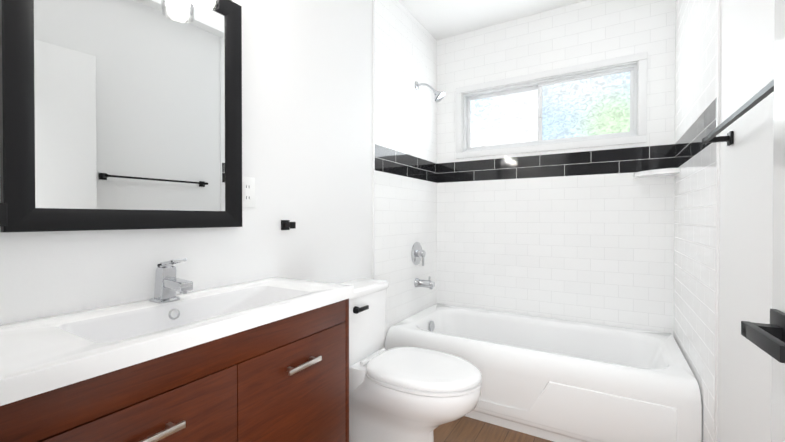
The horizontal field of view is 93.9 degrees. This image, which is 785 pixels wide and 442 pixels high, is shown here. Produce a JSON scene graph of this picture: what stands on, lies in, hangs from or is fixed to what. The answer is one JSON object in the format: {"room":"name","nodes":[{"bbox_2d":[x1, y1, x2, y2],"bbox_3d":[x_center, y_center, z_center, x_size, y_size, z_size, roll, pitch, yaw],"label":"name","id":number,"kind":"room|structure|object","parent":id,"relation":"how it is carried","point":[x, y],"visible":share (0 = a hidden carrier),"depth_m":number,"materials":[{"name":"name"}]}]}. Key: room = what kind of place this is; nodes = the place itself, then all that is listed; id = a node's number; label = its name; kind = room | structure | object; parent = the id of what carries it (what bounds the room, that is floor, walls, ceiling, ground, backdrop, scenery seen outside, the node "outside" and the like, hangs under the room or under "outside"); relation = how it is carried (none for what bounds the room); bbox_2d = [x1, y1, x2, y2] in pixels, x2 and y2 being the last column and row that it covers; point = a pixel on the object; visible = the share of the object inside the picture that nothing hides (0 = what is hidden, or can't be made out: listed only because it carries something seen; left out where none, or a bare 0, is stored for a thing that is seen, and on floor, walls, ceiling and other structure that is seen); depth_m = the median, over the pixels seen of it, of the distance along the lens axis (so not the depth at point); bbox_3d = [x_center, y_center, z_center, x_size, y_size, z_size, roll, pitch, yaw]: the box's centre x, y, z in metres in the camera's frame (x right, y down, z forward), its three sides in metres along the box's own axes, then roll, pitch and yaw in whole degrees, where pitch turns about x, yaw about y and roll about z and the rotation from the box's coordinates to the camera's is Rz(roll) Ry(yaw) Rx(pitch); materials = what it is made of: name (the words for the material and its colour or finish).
{"room":"bathroom","nodes":[
{"label":"bathroom","id":0,"kind":"room"},
{"bbox_2d":[0,0,385,348],"bbox_3d":[-0.370,-0.173,1.827,0.120,2.500,2.865,0,1,31],"label":"wall","id":1,"kind":"structure","parent":0,"point":[307,115],"depth_m":1.52,"materials":[{"name":"white paint"}]},
{"bbox_2d":[0,0,241,231],"bbox_3d":[-0.716,-0.375,1.077,0.044,0.797,0.606,0,1,31],"label":"mirror","id":2,"kind":"object","parent":1,"relation":"attached to","point":[120,114],"visible":1,"depth_m":1.02,"materials":[{"name":"black mirror"}]},
{"bbox_2d":[186,0,218,10],"bbox_3d":[-0.671,-0.822,1.055,0.140,0.279,0.380,0,1,31],"label":"sconce","id":3,"kind":"object","parent":1,"relation":"attached to","point":[206,5],"visible":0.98,"depth_m":1.18,"materials":[{"name":"white glass"}]},
{"bbox_2d":[242,176,254,207],"bbox_3d":[-0.552,-0.109,1.392,0.009,0.116,0.072,0,1,31],"label":"electrical outlet plate","id":4,"kind":"object","parent":1,"relation":"attached to","point":[248,192],"visible":0.73,"depth_m":1.39,"materials":[{"name":"white plastic"}]},
{"bbox_2d":[281,220,295,229],"bbox_3d":[-0.437,0.017,1.545,0.051,0.042,0.042,0,1,31],"label":"robe hook","id":5,"kind":"object","parent":1,"relation":"attached to","point":[287,225],"visible":1,"depth_m":1.54,"materials":[{"name":"black metal"}]},
{"bbox_2d":[372,0,436,350],"bbox_3d":[0.118,-0.179,2.525,0.010,2.500,0.909,0,1,31],"label":"wall tile","id":6,"kind":"structure","parent":1,"relation":"attached to","point":[404,49],"depth_m":2.44,"materials":[{"name":"white tile"}]},
{"bbox_2d":[411,242,425,265],"bbox_3d":[0.198,0.232,2.595,0.062,0.167,0.164,0,1,31],"label":"shower valve","id":7,"kind":"object","parent":6,"relation":"attached to","point":[418,253],"visible":1,"depth_m":2.58,"materials":[{"name":"silver metal"}]},
{"bbox_2d":[414,276,434,288],"bbox_3d":[0.230,0.431,2.578,0.136,0.088,0.068,0,1,31],"label":"tub spout","id":8,"kind":"object","parent":6,"relation":"attached to","point":[428,283],"visible":1,"depth_m":2.56,"materials":[{"name":"silver metal"}]},
{"bbox_2d":[415,81,444,102],"bbox_3d":[0.263,-0.904,2.547,0.213,0.170,0.086,0,1,31],"label":"shower head","id":9,"kind":"object","parent":6,"relation":"attached to","point":[439,96],"visible":1,"depth_m":2.52},
{"bbox_2d":[398,0,585,39],"bbox_3d":[0.216,-1.444,0.800,2.164,0.060,4.015,0,1,31],"label":"ceiling","id":10,"kind":"structure","parent":0,"point":[439,19],"depth_m":2.50,"materials":[{"name":"white paint"}]},
{"bbox_2d":[434,416,552,441],"bbox_3d":[0.216,1.115,0.822,2.164,0.060,4.015,0,1,31],"label":"floor","id":11,"kind":"structure","parent":0,"point":[465,429],"depth_m":1.86,"materials":[{"name":"brown wood"}]},
{"bbox_2d":[0,277,353,441],"bbox_3d":[-0.543,0.659,1.012,0.418,0.850,0.939,0,1,31],"label":"bathroom vanity","id":12,"kind":"object","parent":11,"relation":"on","point":[264,360],"visible":1,"depth_m":0.88,"materials":[{"name":"brown wood"}]},
{"bbox_2d":[149,258,192,302],"bbox_3d":[-0.634,0.170,1.056,0.150,0.126,0.062,0,1,31],"label":"faucet","id":13,"kind":"object","parent":12,"relation":"on","point":[168,283],"visible":1,"depth_m":1.05,"materials":[{"name":"silver metal"}]},
{"bbox_2d":[338,278,481,441],"bbox_3d":[0.034,0.696,1.662,0.742,0.765,0.418,0,1,31],"label":"toilet","id":14,"kind":"object","parent":11,"relation":"on","point":[406,394],"visible":0.81,"depth_m":1.57,"materials":[{"name":"white ceramic"}]},
{"bbox_2d":[385,303,701,441],"bbox_3d":[0.799,0.867,2.195,1.503,0.415,0.796,0,1,31],"label":"bathtub","id":15,"kind":"object","parent":11,"relation":"on","point":[555,379],"visible":0.79,"depth_m":1.83,"materials":[{"name":"white ceramic"}]},
{"bbox_2d":[701,0,774,441],"bbox_3d":[1.044,-0.166,0.989,0.120,2.500,2.865,0,1,31],"label":"wall","id":16,"kind":"structure","parent":0,"point":[746,226],"depth_m":1.05,"materials":[{"name":"white paint"}]},
{"bbox_2d":[634,168,679,177],"bbox_3d":[1.512,-0.276,2.109,0.200,0.026,0.200,0,1,31],"label":"corner shelf","id":17,"kind":"object","parent":16,"relation":"attached to","point":[662,172],"visible":1,"depth_m":2.07,"materials":[{"name":"white ceramic"}]},
{"bbox_2d":[674,0,720,441],"bbox_3d":[1.402,-0.172,1.718,0.010,2.500,0.989,0,1,31],"label":"wall tile","id":18,"kind":"structure","parent":16,"relation":"attached to","point":[697,163],"depth_m":1.56,"materials":[{"name":"white tile"}]},
{"bbox_2d":[702,79,773,145],"bbox_3d":[0.891,-0.260,0.919,0.071,0.040,0.650,0,1,31],"label":"towel rail","id":19,"kind":"object","parent":16,"relation":"attached to","point":[760,95],"visible":1,"depth_m":0.92,"materials":[{"name":"black metal"}]},
{"bbox_2d":[741,0,784,441],"bbox_3d":[0.471,0.072,0.280,0.138,2.020,0.810,0,1,31],"label":"door","id":20,"kind":"structure","parent":16,"relation":"in","point":[769,339],"depth_m":0.61,"materials":[{"name":"white paint"}]},
{"bbox_3d":[1.037,-0.179,2.588,1.524,2.500,0.120,0,1,31],"label":"wall","id":21,"kind":"structure","parent":0,"visible":0},
{"bbox_2d":[456,52,646,158],"bbox_3d":[1.037,-0.748,2.558,1.210,0.542,0.124,0,1,31],"label":"window","id":22,"kind":"structure","parent":21,"relation":"in","point":[606,105],"depth_m":2.49,"materials":[{"name":"glass"}]},
{"bbox_2d":[437,0,675,336],"bbox_3d":[1.004,-0.359,2.532,1.524,2.140,0.009,0,1,31],"label":"wall tile","id":23,"kind":"structure","parent":21,"relation":"attached to","point":[583,234],"depth_m":2.44,"materials":[{"name":"white tile"}]}
]}

